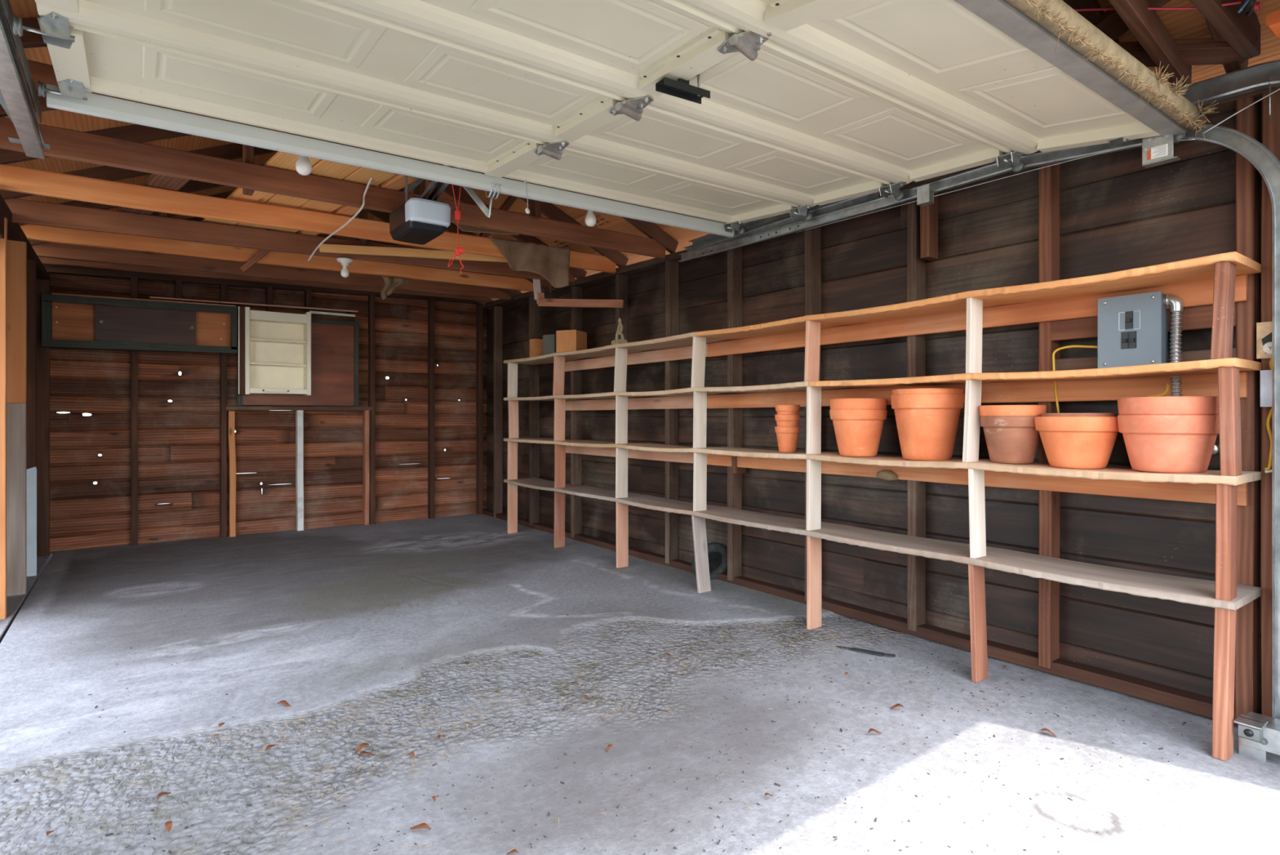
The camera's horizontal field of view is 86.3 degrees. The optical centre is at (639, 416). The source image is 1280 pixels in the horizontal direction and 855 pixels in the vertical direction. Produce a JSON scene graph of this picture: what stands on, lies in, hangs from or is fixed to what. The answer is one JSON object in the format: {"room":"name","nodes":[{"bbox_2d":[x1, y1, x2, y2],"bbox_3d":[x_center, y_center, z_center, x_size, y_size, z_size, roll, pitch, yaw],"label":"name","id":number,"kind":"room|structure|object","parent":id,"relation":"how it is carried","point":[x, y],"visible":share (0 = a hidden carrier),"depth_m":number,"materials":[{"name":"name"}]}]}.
{"room":"garage","nodes":[
{"label":"garage","id":0,"kind":"room"},
{"bbox_2d":[0,193,49,619],"bbox_3d":[-2.638,-0.015,2.587,0.126,2.174,6.798,0,0,-37],"label":"wall","id":1,"kind":"structure","parent":0,"point":[24,363],"depth_m":4.05,"materials":[{"name":"orange wood"}]},
{"bbox_2d":[0,551,52,643],"bbox_3d":[-2.608,1.132,2.082,0.685,0.156,7.650,0,0,-37],"label":"trim","id":2,"kind":"structure","parent":1,"relation":"attached to","point":[15,602],"depth_m":3.94,"materials":[{"name":"wood"}]},
{"bbox_2d":[26,466,36,576],"bbox_3d":[-4.034,0.690,4.496,0.095,0.720,0.012,0,0,-37],"label":"board","id":3,"kind":"object","parent":2,"relation":"on","point":[32,472],"visible":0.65,"depth_m":4.51,"materials":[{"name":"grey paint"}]},
{"bbox_2d":[42,224,487,554],"bbox_3d":[-3.156,-0.517,6.335,3.784,3.191,0.133,0,0,-37],"label":"wall","id":4,"kind":"structure","parent":0,"point":[341,465],"depth_m":6.17,"materials":[{"name":"brown wood"}]},
{"bbox_2d":[41,293,236,353],"bbox_3d":[-4.004,-0.731,5.536,1.260,0.411,0.187,0,0,-37],"label":"upper cabinet","id":5,"kind":"object","parent":4,"relation":"attached to","point":[68,322],"visible":1,"depth_m":5.45,"materials":[{"name":"black paint"}]},
{"bbox_2d":[52,293,235,306],"bbox_3d":[-3.965,-0.941,5.525,1.200,0.032,0.041,0,0,-37],"label":"batten","id":6,"kind":"object","parent":5,"relation":"on","point":[193,303],"visible":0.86,"depth_m":5.51,"materials":[{"name":"brown wood"}]},
{"bbox_2d":[149,296,358,311],"bbox_3d":[-3.322,-0.982,6.001,1.600,0.041,0.040,0,0,-37],"label":"batten","id":7,"kind":"object","parent":4,"relation":"attached to","point":[153,297],"visible":1,"depth_m":5.93,"materials":[{"name":"brown wood"}]},
{"bbox_2d":[236,306,311,395],"bbox_3d":[-3.244,-0.568,6.064,0.569,0.755,0.192,0,0,-37],"label":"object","id":8,"kind":"object","parent":4,"relation":"attached to","point":[273,348],"visible":1,"depth_m":6.10,"materials":[{"name":"beige wood"}]},
{"bbox_2d":[249,337,306,344],"bbox_3d":[-3.238,-0.675,6.098,0.460,0.020,0.125,0,0,-37],"label":"shelf","id":9,"kind":"object","parent":8,"relation":"attached to","point":[252,340],"depth_m":6.11,"materials":[{"name":"beige wood"}]},
{"bbox_2d":[249,361,306,367],"bbox_3d":[-3.238,-0.465,6.098,0.460,0.020,0.125,0,0,-37],"label":"shelf","id":10,"kind":"object","parent":8,"relation":"attached to","point":[252,364],"depth_m":6.10,"materials":[{"name":"beige wood"}]},
{"bbox_2d":[236,317,359,406],"bbox_3d":[-3.121,-0.506,6.280,1.015,0.817,0.028,0,0,-37],"label":"board","id":11,"kind":"object","parent":4,"relation":"attached to","point":[334,343],"visible":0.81,"depth_m":6.43,"materials":[{"name":"red wood"}]},
{"bbox_2d":[309,310,355,316],"bbox_3d":[-2.893,-0.969,6.430,0.400,0.022,0.020,0,0,-37],"label":"pale lath","id":12,"kind":"object","parent":4,"relation":"attached to","point":[312,312],"visible":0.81,"depth_m":6.42,"materials":[{"name":"grey wood"}]},
{"bbox_2d":[93,463,449,503],"bbox_3d":[-0.579,1.282,3.304,31.000,0.135,34.000,0,0,-37],"label":"ground","id":13,"kind":"structure","parent":0,"point":[94,482],"depth_m":12.55,"materials":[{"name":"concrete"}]},
{"bbox_2d":[0,513,1279,854],"bbox_3d":[-1.077,1.058,3.657,3.620,0.022,6.960,0,0,-37],"label":"floor","id":14,"kind":"structure","parent":0,"point":[1196,802],"depth_m":2.40,"materials":[{"name":"concrete"}]},
{"bbox_2d":[156,791,170,798],"bbox_3d":[-1.326,1.052,1.903,0.015,0.014,0.040,0,0,13],"label":"dry leaf","id":15,"kind":"object","parent":14,"relation":"on","point":[161,793],"visible":1,"depth_m":1.90,"materials":[{"name":"brown plant"}]},
{"bbox_2d":[164,820,172,831],"bbox_3d":[-1.212,1.053,1.758,0.016,0.015,0.038,0,0,-35],"label":"dry leaf","id":16,"kind":"object","parent":14,"relation":"on","point":[168,824],"visible":1,"depth_m":1.76,"materials":[{"name":"orange plant"}]},
{"bbox_2d":[265,743,275,751],"bbox_3d":[-1.176,1.052,2.177,0.018,0.011,0.042,0,0,11],"label":"dry leaf","id":17,"kind":"object","parent":14,"relation":"on","point":[269,746],"visible":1,"depth_m":2.17,"materials":[{"name":"brown plant"}]},
{"bbox_2d":[277,699,290,706],"bbox_3d":[-1.291,1.041,2.477,0.052,0.019,0.021,0,0,5],"label":"dry leaf","id":18,"kind":"object","parent":14,"relation":"on","point":[283,702],"visible":1,"depth_m":2.48,"materials":[{"name":"brown plant"}]},
{"bbox_2d":[354,742,368,753],"bbox_3d":[-0.883,1.052,2.170,0.022,0.016,0.051,1,1,34],"label":"dry leaf","id":19,"kind":"object","parent":14,"relation":"on","point":[361,746],"visible":1,"depth_m":2.17,"materials":[{"name":"orange plant"}]},
{"bbox_2d":[359,751,372,755],"bbox_3d":[-0.856,1.052,2.132,0.017,0.018,0.045,0,0,34],"label":"dry leaf","id":20,"kind":"object","parent":14,"relation":"on","point":[362,752],"visible":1,"depth_m":2.13,"materials":[{"name":"orange plant"}]},
{"bbox_2d":[410,822,430,830],"bbox_3d":[-0.563,1.051,1.748,0.051,0.015,0.018,0,0,2],"label":"dry leaf","id":21,"kind":"object","parent":14,"relation":"on","point":[424,825],"visible":1,"depth_m":1.75,"materials":[{"name":"orange plant"}]},
{"bbox_2d":[506,848,518,853],"bbox_3d":[-0.308,1.053,1.652,0.026,0.010,0.016,0,0,-14],"label":"dry leaf","id":22,"kind":"object","parent":14,"relation":"on","point":[513,850],"visible":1,"depth_m":1.65,"materials":[{"name":"brown plant"}]},
{"bbox_2d":[8,613,1055,851],"bbox_3d":[-0.159,1.052,2.344,3.501,0.015,2.003,0,0,-37],"label":"litter","id":23,"kind":"object","parent":14,"relation":"on","point":[832,614],"visible":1,"depth_m":2.37,"materials":[{"name":"beige plant"}]},
{"bbox_2d":[606,744,612,751],"bbox_3d":[-0.097,1.054,2.174,0.016,0.015,0.030,0,0,21],"label":"dry leaf","id":24,"kind":"object","parent":14,"relation":"on","point":[609,746],"visible":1,"depth_m":2.17,"materials":[{"name":"orange plant"}]},
{"bbox_2d":[13,524,1208,854],"bbox_3d":[-1.039,1.054,3.712,3.357,0.019,5.801,0,0,-37],"label":"floor grit","id":25,"kind":"structure","parent":14,"relation":"on","point":[1184,722],"depth_m":2.16,"materials":[{"name":"black gravel"}]},
{"bbox_2d":[691,542,727,579],"bbox_3d":[0.460,0.932,4.396,0.270,0.260,0.137,0,0,-19],"label":"tyre","id":26,"kind":"object","parent":14,"relation":"on","point":[717,552],"visible":0.53,"depth_m":4.39,"materials":[{"name":"black rubber"}]},
{"bbox_2d":[836,645,895,657],"bbox_3d":[1.017,1.058,3.083,0.258,0.006,0.039,0,0,31],"label":"strip","id":27,"kind":"object","parent":14,"relation":"on","point":[869,651],"visible":1,"depth_m":3.07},
{"bbox_2d":[868,728,881,733],"bbox_3d":[0.785,1.052,2.281,0.047,0.015,0.018,1,1,-7],"label":"dry leaf","id":28,"kind":"object","parent":14,"relation":"on","point":[870,729],"visible":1,"depth_m":2.28,"materials":[{"name":"brown plant"}]},
{"bbox_2d":[503,251,1261,760],"bbox_3d":[0.410,0.275,4.235,0.325,1.577,5.131,0,0,-37],"label":"shelving unit","id":29,"kind":"object","parent":14,"relation":"on","point":[1220,280],"visible":0.98,"depth_m":2.89,"materials":[{"name":"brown wood"}]},
{"bbox_2d":[524,340,529,358],"bbox_3d":[-0.983,-0.596,6.177,0.090,0.170,0.100,0,0,-37],"label":"wood block","id":30,"kind":"object","parent":29,"relation":"on","point":[526,344],"visible":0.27,"depth_m":6.15,"materials":[{"name":"brown wood"}]},
{"bbox_2d":[529,338,542,357],"bbox_3d":[-0.907,-0.594,6.016,0.100,0.175,0.090,0,0,-37],"label":"wood block","id":31,"kind":"object","parent":29,"relation":"on","point":[535,344],"visible":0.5,"depth_m":5.97,"materials":[{"name":"brown wood"}]},
{"bbox_2d":[542,333,555,355],"bbox_3d":[-0.744,-0.602,5.838,0.130,0.190,0.110,0,0,33],"label":"wood block","id":32,"kind":"object","parent":29,"relation":"on","point":[548,340],"visible":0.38,"depth_m":5.79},
{"bbox_2d":[555,329,586,352],"bbox_3d":[-0.555,-0.603,5.549,0.180,0.180,0.190,0,0,22],"label":"wood block","id":33,"kind":"object","parent":29,"relation":"on","point":[566,340],"visible":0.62,"depth_m":5.47,"materials":[{"name":"orange wood"}]},
{"bbox_2d":[611,317,627,344],"bbox_3d":[-0.151,-0.614,4.978,0.080,0.216,0.095,0,0,-37],"label":"figurine","id":34,"kind":"object","parent":29,"relation":"on","point":[620,328],"visible":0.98,"depth_m":4.96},
{"bbox_2d":[774,426,800,452],"bbox_3d":[0.792,0.121,3.670,0.136,0.138,0.136,0,0,-37],"label":"flower pot","id":35,"kind":"object","parent":29,"relation":"on","point":[787,436],"visible":1,"depth_m":3.62,"materials":[{"name":"ceramic"}]},
{"bbox_2d":[774,413,800,426],"bbox_3d":[0.792,0.054,3.670,0.136,0.135,0.136,0,0,-37],"label":"flower pot","id":36,"kind":"object","parent":35,"relation":"on","point":[782,420],"visible":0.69,"depth_m":3.62,"materials":[{"name":"ceramic"}]},
{"bbox_2d":[774,404,799,413],"bbox_3d":[0.792,-0.003,3.670,0.132,0.122,0.132,0,0,-37],"label":"flower pot","id":37,"kind":"object","parent":36,"relation":"on","point":[780,409],"visible":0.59,"depth_m":3.62,"materials":[{"name":"ceramic"}]},
{"bbox_2d":[829,408,887,456],"bbox_3d":[1.061,0.076,3.323,0.268,0.226,0.268,0,0,-37],"label":"flower pot","id":38,"kind":"object","parent":29,"relation":"on","point":[858,432],"visible":1,"depth_m":3.23,"materials":[{"name":"ceramic"}]},
{"bbox_2d":[829,398,887,408],"bbox_3d":[1.061,0.020,3.323,0.268,0.215,0.268,0,0,-37],"label":"flower pot","id":39,"kind":"object","parent":38,"relation":"in","point":[835,403],"visible":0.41,"depth_m":3.21,"materials":[{"name":"ceramic"}]},
{"bbox_2d":[875,469,897,480],"bbox_3d":[1.221,0.290,3.368,0.111,0.060,0.114,0,0,-37],"label":"nest","id":40,"kind":"object","parent":29,"relation":"on","point":[888,475],"visible":0.99,"depth_m":3.33,"materials":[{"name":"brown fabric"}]},
{"bbox_2d":[890,393,964,460],"bbox_3d":[1.281,0.045,3.051,0.304,0.290,0.304,0,0,-37],"label":"flower pot","id":41,"kind":"object","parent":29,"relation":"on","point":[926,424],"visible":1,"depth_m":2.95,"materials":[{"name":"ceramic"}]},
{"bbox_2d":[892,387,963,394],"bbox_3d":[1.281,0.014,3.051,0.294,0.272,0.294,0,0,-37],"label":"flower pot","id":42,"kind":"object","parent":41,"relation":"in","point":[923,390],"visible":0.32,"depth_m":2.92,"materials":[{"name":"ceramic"}]},
{"bbox_2d":[978,415,1041,463],"bbox_3d":[1.495,0.090,2.746,0.236,0.188,0.236,0,0,-37],"label":"flower pot","id":43,"kind":"object","parent":29,"relation":"on","point":[1010,439],"visible":0.95,"depth_m":2.67,"materials":[{"name":"brown ceramic"}]},
{"bbox_2d":[978,404,1046,415],"bbox_3d":[1.495,0.047,2.746,0.240,0.185,0.240,0,0,-37],"label":"flower pot","id":44,"kind":"object","parent":43,"relation":"in","point":[984,410],"visible":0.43,"depth_m":2.65,"materials":[{"name":"ceramic"}]},
{"bbox_2d":[1034,416,1118,468],"bbox_3d":[1.639,0.094,2.559,0.280,0.190,0.280,0,0,-37],"label":"flower pot","id":45,"kind":"object","parent":29,"relation":"on","point":[1068,442],"visible":1,"depth_m":2.47,"materials":[{"name":"ceramic"}]},
{"bbox_2d":[1040,413,1115,416],"bbox_3d":[1.639,0.070,2.559,0.236,0.168,0.236,0,0,-37],"label":"flower pot","id":46,"kind":"object","parent":45,"relation":"in","point":[1042,414],"visible":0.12,"depth_m":2.46,"materials":[{"name":"brown ceramic"}]},
{"bbox_2d":[1097,290,1167,368],"bbox_3d":[1.818,-0.314,2.524,0.098,0.264,0.200,0,0,-37],"label":"breaker panel","id":47,"kind":"object","parent":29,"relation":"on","point":[1132,329],"visible":0.95,"depth_m":2.49,"materials":[{"name":"grey paint"}]},
{"bbox_2d":[1052,345,1097,413],"bbox_3d":[1.725,-0.092,2.691,0.028,0.385,0.192,0,0,-32],"label":"cable","id":48,"kind":"object","parent":47,"relation":"attached to","point":[1068,346],"visible":0.77,"depth_m":2.75,"materials":[{"name":"plastic"}]},
{"bbox_2d":[1163,293,1183,395],"bbox_3d":[1.908,-0.184,2.440,0.046,0.515,0.056,0,0,-37],"label":"conduit","id":49,"kind":"object","parent":47,"relation":"attached to","point":[1176,304],"visible":0.61,"depth_m":2.42,"materials":[{"name":"metal"}]},
{"bbox_2d":[1117,414,1219,472],"bbox_3d":[1.807,0.089,2.336,0.286,0.192,0.286,0,0,-37],"label":"flower pot","id":50,"kind":"object","parent":29,"relation":"on","point":[1160,443],"visible":1,"depth_m":2.24,"materials":[{"name":"ceramic"}]},
{"bbox_2d":[1117,395,1218,414],"bbox_3d":[1.807,0.028,2.336,0.286,0.188,0.286,0,0,-37],"label":"flower pot","id":51,"kind":"object","parent":50,"relation":"in","point":[1167,405],"visible":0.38,"depth_m":2.22,"materials":[{"name":"ceramic"}]},
{"bbox_2d":[890,703,903,708],"bbox_3d":[0.932,1.052,2.479,0.046,0.016,0.020,0,0,10],"label":"dry leaf","id":52,"kind":"object","parent":14,"relation":"on","point":[895,704],"visible":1,"depth_m":2.48,"materials":[{"name":"brown plant"}]},
{"bbox_2d":[1040,728,1056,736],"bbox_3d":[1.362,1.052,2.277,0.025,0.018,0.044,0,0,-38],"label":"dry leaf","id":53,"kind":"object","parent":14,"relation":"on","point":[1042,729],"visible":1,"depth_m":2.28,"materials":[{"name":"brown plant"}]},
{"bbox_2d":[0,0,1279,308],"bbox_3d":[-1.175,-1.549,3.721,4.076,1.040,6.860,0,0,-37],"label":"ceiling","id":54,"kind":"structure","parent":0,"point":[1212,39],"depth_m":3.15,"materials":[{"name":"brown wood"}]},
{"bbox_2d":[38,256,486,301],"bbox_3d":[-3.081,-1.249,6.180,3.603,0.200,0.048,0,0,-37],"label":"joist","id":55,"kind":"object","parent":54,"relation":"attached to","point":[46,260],"visible":0.43,"depth_m":5.80,"materials":[{"name":"brown wood"}]},
{"bbox_2d":[31,242,511,299],"bbox_3d":[-2.736,-1.193,5.714,3.602,0.185,0.050,0,0,-37],"label":"joist","id":56,"kind":"object","parent":54,"relation":"attached to","point":[51,250],"visible":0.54,"depth_m":5.37,"materials":[{"name":"brown wood"}]},
{"bbox_2d":[19,223,533,291],"bbox_3d":[-2.379,-1.175,5.232,3.602,0.166,0.049,0,0,-37],"label":"joist","id":57,"kind":"object","parent":54,"relation":"attached to","point":[33,232],"visible":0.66,"depth_m":4.91,"materials":[{"name":"orange wood"}]},
{"bbox_2d":[380,275,409,299],"bbox_3d":[-1.958,-1.020,5.472,0.234,0.193,0.044,0,0,-37],"label":"cloth","id":58,"kind":"object","parent":57,"relation":"hanging from","point":[390,283],"visible":1,"depth_m":5.44,"materials":[{"name":"brown fabric"}]},
{"bbox_2d":[4,198,575,282],"bbox_3d":[-2.010,-1.161,4.733,3.603,0.213,0.047,0,0,-37],"label":"joist","id":59,"kind":"object","parent":54,"relation":"attached to","point":[24,211],"visible":0.8,"depth_m":4.21,"materials":[{"name":"brown wood"}]},
{"bbox_2d":[120,173,189,214],"bbox_3d":[-2.657,-1.219,3.732,0.975,0.043,0.131,0,0,43],"label":"plank","id":60,"kind":"object","parent":59,"relation":"on","point":[156,180],"visible":0.36,"depth_m":3.53,"materials":[{"name":"brown wood"}]},
{"bbox_2d":[266,166,395,232],"bbox_3d":[-1.724,-1.238,3.850,0.167,0.034,1.819,0,0,-45],"label":"plank","id":61,"kind":"object","parent":59,"relation":"on","point":[362,175],"visible":0.24,"depth_m":3.58,"materials":[{"name":"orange wood"}]},
{"bbox_2d":[336,257,353,277],"bbox_3d":[-2.036,-1.025,4.714,0.110,0.126,0.110,0,0,-37],"label":"light bulb","id":62,"kind":"object","parent":59,"relation":"hanging from","point":[344,261],"visible":1,"depth_m":4.69,"materials":[{"name":"white glass"}]},
{"bbox_2d":[336,257,353,266],"bbox_3d":[-2.036,-1.065,4.714,0.110,0.045,0.110,0,0,-37],"label":"socket","id":63,"kind":"object","parent":62,"relation":"attached to","point":[344,261],"depth_m":4.69,"materials":[{"name":"white ceramic"}]},
{"bbox_2d":[319,243,507,262],"bbox_3d":[-1.443,-1.136,4.774,1.461,0.061,0.033,0,0,-15],"label":"timber offcut","id":64,"kind":"object","parent":59,"relation":"on","point":[328,248],"visible":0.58,"depth_m":4.71,"materials":[{"name":"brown wood"}]},
{"bbox_2d":[547,238,551,293],"bbox_3d":[-0.713,-1.206,5.401,0.024,0.241,1.193,0,0,-7],"label":"board","id":65,"kind":"object","parent":59,"relation":"on","point":[548,240],"visible":0.3,"depth_m":5.74,"materials":[{"name":"brown wood"}]},
{"bbox_2d":[533,279,624,307],"bbox_3d":[-0.491,-1.043,5.461,0.864,0.419,0.094,0,0,28],"label":"bracket","id":66,"kind":"object","parent":59,"relation":"hanging from","point":[539,295],"visible":0.95,"depth_m":5.45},
{"bbox_2d":[0,164,615,272],"bbox_3d":[-1.648,-1.156,4.243,3.602,0.161,0.049,0,0,-37],"label":"joist","id":67,"kind":"object","parent":54,"relation":"attached to","point":[12,178],"visible":0.83,"depth_m":3.75,"materials":[{"name":"orange wood"}]},
{"bbox_2d":[488,236,570,288],"bbox_3d":[-0.783,-1.090,4.855,0.622,0.300,0.132,0,0,-37],"label":"cloth","id":68,"kind":"object","parent":67,"relation":"hanging from","point":[553,263],"visible":0.94,"depth_m":4.85,"materials":[{"name":"beige fabric"}]},
{"bbox_2d":[0,116,665,258],"bbox_3d":[-1.278,-1.165,3.744,3.601,0.144,0.050,0,0,-37],"label":"joist","id":69,"kind":"object","parent":54,"relation":"attached to","point":[64,143],"visible":0.88,"depth_m":3.35,"materials":[{"name":"brown wood"}]},
{"bbox_2d":[201,151,319,225],"bbox_3d":[-2.021,-1.234,3.655,0.166,0.037,1.938,0,0,-44],"label":"plank","id":70,"kind":"object","parent":69,"relation":"on","point":[282,160],"visible":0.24,"depth_m":3.68,"materials":[{"name":"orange wood"}]},
{"bbox_2d":[235,159,359,229],"bbox_3d":[-1.867,-1.236,3.750,0.168,0.035,1.868,0,0,-44],"label":"plank","id":71,"kind":"object","parent":69,"relation":"on","point":[334,170],"visible":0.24,"depth_m":3.49,"materials":[{"name":"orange wood"}]},
{"bbox_2d":[307,177,373,261],"bbox_3d":[-1.657,-1.141,3.839,0.067,0.282,1.460,0,0,-43],"label":"cable","id":72,"kind":"object","parent":69,"relation":"hanging from","point":[371,179],"visible":0.8,"depth_m":3.75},
{"bbox_2d":[293,173,418,235],"bbox_3d":[-1.641,-1.243,3.979,0.088,0.057,1.968,0,0,-44],"label":"plank","id":73,"kind":"object","parent":69,"relation":"on","point":[396,182],"visible":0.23,"depth_m":3.66,"materials":[{"name":"brown wood"}]},
{"bbox_2d":[389,164,493,274],"bbox_3d":[-0.267,-0.969,2.403,0.302,0.567,3.380,0,0,-37],"label":"garage door opener","id":74,"kind":"object","parent":69,"relation":"hanging from","point":[420,220],"visible":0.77,"depth_m":3.35,"materials":[{"name":"black plastic"}]},
{"bbox_2d":[17,57,725,223],"bbox_3d":[-0.892,-1.184,3.222,3.601,0.127,0.046,0,0,-37],"label":"joist","id":75,"kind":"object","parent":54,"relation":"attached to","point":[42,72],"visible":0.05,"depth_m":2.47,"materials":[{"name":"grey metal"}]},
{"bbox_2d":[0,0,50,159],"bbox_3d":[-1.439,-0.087,1.370,0.183,2.174,2.926,0,0,-37],"label":"door track","id":76,"kind":"object","parent":75,"relation":"attached to","point":[15,100],"visible":1,"depth_m":2.12,"materials":[{"name":"metal"}]},
{"bbox_2d":[295,155,311,175],"bbox_3d":[-1.392,-1.063,2.827,0.062,0.124,0.062,0,0,-37],"label":"light bulb","id":77,"kind":"object","parent":75,"relation":"hanging from","point":[303,165],"visible":0.59,"depth_m":2.81,"materials":[{"name":"white glass"}]},
{"bbox_2d":[584,209,596,226],"bbox_3d":[-0.265,-1.083,3.661,0.062,0.124,0.062,0,0,-37],"label":"light bulb","id":78,"kind":"object","parent":75,"relation":"hanging from","point":[590,219],"visible":0.62,"depth_m":3.64,"materials":[{"name":"white glass"}]},
{"bbox_2d":[454,222,519,235],"bbox_3d":[-0.990,-1.209,4.344,0.456,0.138,0.095,0,0,-42],"label":"board","id":79,"kind":"object","parent":54,"relation":"attached to","point":[463,227],"visible":0.35,"depth_m":4.28,"materials":[{"name":"brown wood"}]},
{"bbox_2d":[1074,0,1241,11],"bbox_3d":[1.542,-1.248,2.085,0.464,0.079,0.018,0,0,21],"label":"wire","id":80,"kind":"object","parent":54,"relation":"attached to","point":[1239,2],"visible":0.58,"depth_m":2.07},
{"bbox_2d":[1245,0,1256,15],"bbox_3d":[1.760,-1.182,1.968,0.007,0.039,0.072,0,0,28],"label":"coil","id":81,"kind":"object","parent":54,"relation":"hanging from","point":[1247,12],"visible":1,"depth_m":1.97,"materials":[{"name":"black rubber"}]},
{"bbox_2d":[1237,0,1249,13],"bbox_3d":[1.757,-1.198,1.974,0.049,0.050,0.020,0,0,8],"label":"wire","id":82,"kind":"object","parent":81,"relation":"attached to","point":[1245,3],"visible":1,"depth_m":1.97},
{"bbox_2d":[1253,0,1261,10],"bbox_3d":[1.778,-1.185,1.969,0.029,0.021,0.013,0,0,-32],"label":"wire","id":83,"kind":"object","parent":81,"relation":"in","point":[1258,4],"visible":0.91,"depth_m":1.97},
{"bbox_2d":[1266,9,1279,36],"bbox_3d":[1.852,-1.133,1.952,0.100,0.035,0.075,0,0,-37],"label":"plug","id":84,"kind":"object","parent":54,"relation":"attached to","point":[1273,19],"visible":1,"depth_m":1.95,"materials":[{"name":"plastic"}]},
{"bbox_2d":[481,86,1279,725],"bbox_3d":[0.302,-0.009,4.733,0.163,2.417,6.950,0,0,-37],"label":"wall","id":85,"kind":"structure","parent":0,"point":[1109,212],"depth_m":3.22,"materials":[{"name":"brown wood"}]},
{"bbox_2d":[1147,382,1169,396],"bbox_3d":[1.878,-0.108,2.504,0.032,0.091,0.113,0,0,-37],"label":"cable","id":86,"kind":"object","parent":85,"relation":"attached to","point":[1167,388],"visible":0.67,"depth_m":2.46,"materials":[{"name":"yellow plastic"}]},
{"bbox_2d":[1212,444,1219,453],"bbox_3d":[1.985,0.110,2.346,0.085,0.035,0.035,0,0,-25],"label":"connector","id":87,"kind":"object","parent":85,"relation":"attached to","point":[1216,447],"visible":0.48,"depth_m":2.32,"materials":[{"name":"metal"}]},
{"bbox_2d":[1256,321,1271,358],"bbox_3d":[2.085,-0.252,2.221,0.045,0.119,0.116,0,0,-37],"label":"outlet box","id":88,"kind":"object","parent":85,"relation":"attached to","point":[1264,330],"visible":0.74,"depth_m":2.24,"materials":[{"name":"metal"}]},
{"bbox_2d":[1262,342,1271,353],"bbox_3d":[2.056,-0.225,2.227,0.003,0.040,0.040,0,0,-37],"label":"outlet","id":89,"kind":"object","parent":88,"relation":"attached to","point":[1267,346],"depth_m":2.23,"materials":[{"name":"white plastic"}]},
{"bbox_2d":[1269,357,1271,369],"bbox_3d":[2.066,-0.172,2.231,0.017,0.047,0.013,0,0,-13],"label":"cable","id":90,"kind":"object","parent":88,"relation":"attached to","point":[1270,361],"visible":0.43,"depth_m":2.23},
{"bbox_2d":[1260,369,1271,406],"bbox_3d":[2.075,-0.093,2.230,0.050,0.120,0.072,0,0,-37],"label":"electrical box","id":91,"kind":"object","parent":85,"relation":"attached to","point":[1265,375],"visible":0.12,"depth_m":2.24,"materials":[{"name":"metal"}]},
{"bbox_2d":[1264,407,1271,470],"bbox_3d":[2.062,0.072,2.236,0.015,0.210,0.026,0,0,-37],"label":"cable","id":92,"kind":"object","parent":91,"relation":"hanging from","point":[1269,415],"visible":0.74,"depth_m":2.23,"materials":[{"name":"yellow plastic"}]},
{"bbox_3d":[0.823,-0.480,0.989,3.900,3.260,0.110,0,0,-37],"label":"wall","id":93,"kind":"structure","parent":0,"visible":0},
{"bbox_2d":[678,59,1279,755],"bbox_3d":[1.168,-0.073,3.260,0.174,2.206,3.150,0,0,-37],"label":"door track","id":94,"kind":"object","parent":93,"relation":"attached to","point":[1255,77],"visible":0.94,"depth_m":2.30,"materials":[{"name":"metal"}]},
{"bbox_2d":[12,0,1205,237],"bbox_3d":[-0.039,-1.049,2.281,3.162,0.291,2.299,0,0,-37],"label":"door","id":95,"kind":"structure","parent":94,"relation":"attached to","point":[733,113],"depth_m":2.20,"materials":[{"name":"beige paint"}]},
{"bbox_2d":[1008,0,1217,139],"bbox_3d":[0.923,-0.953,1.571,2.381,0.166,0.115,0,0,-36],"label":"debris","id":96,"kind":"object","parent":95,"relation":"attached to","point":[1047,15],"visible":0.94,"depth_m":1.91,"materials":[{"name":"beige plant"}]},
{"bbox_2d":[1107,133,1185,168],"bbox_3d":[1.778,-0.944,2.400,0.115,0.115,0.196,0,0,-37],"label":"bracket","id":97,"kind":"object","parent":95,"relation":"attached to","point":[1157,149],"visible":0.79,"depth_m":2.38,"materials":[{"name":"metal"}]},
{"bbox_2d":[1152,145,1165,157],"bbox_3d":[1.802,-0.922,2.370,0.001,0.031,0.038,0,0,-37],"label":"label","id":98,"kind":"object","parent":97,"relation":"attached to","point":[1158,151],"depth_m":2.37,"materials":[{"name":"white paper"}]},
{"bbox_2d":[795,76,1279,232],"bbox_3d":[1.475,-1.015,2.895,0.060,0.154,2.101,0,0,-37],"label":"cable","id":99,"kind":"object","parent":94,"relation":"attached to","point":[1269,77],"visible":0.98,"depth_m":2.52,"materials":[{"name":"metal"}]},
{"bbox_2d":[1233,714,1267,761],"bbox_3d":[1.899,1.005,2.124,0.081,0.118,0.065,0,0,-37],"label":"sensor","id":100,"kind":"object","parent":94,"relation":"attached to","point":[1251,728],"visible":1,"depth_m":2.12,"materials":[{"name":"metal"}]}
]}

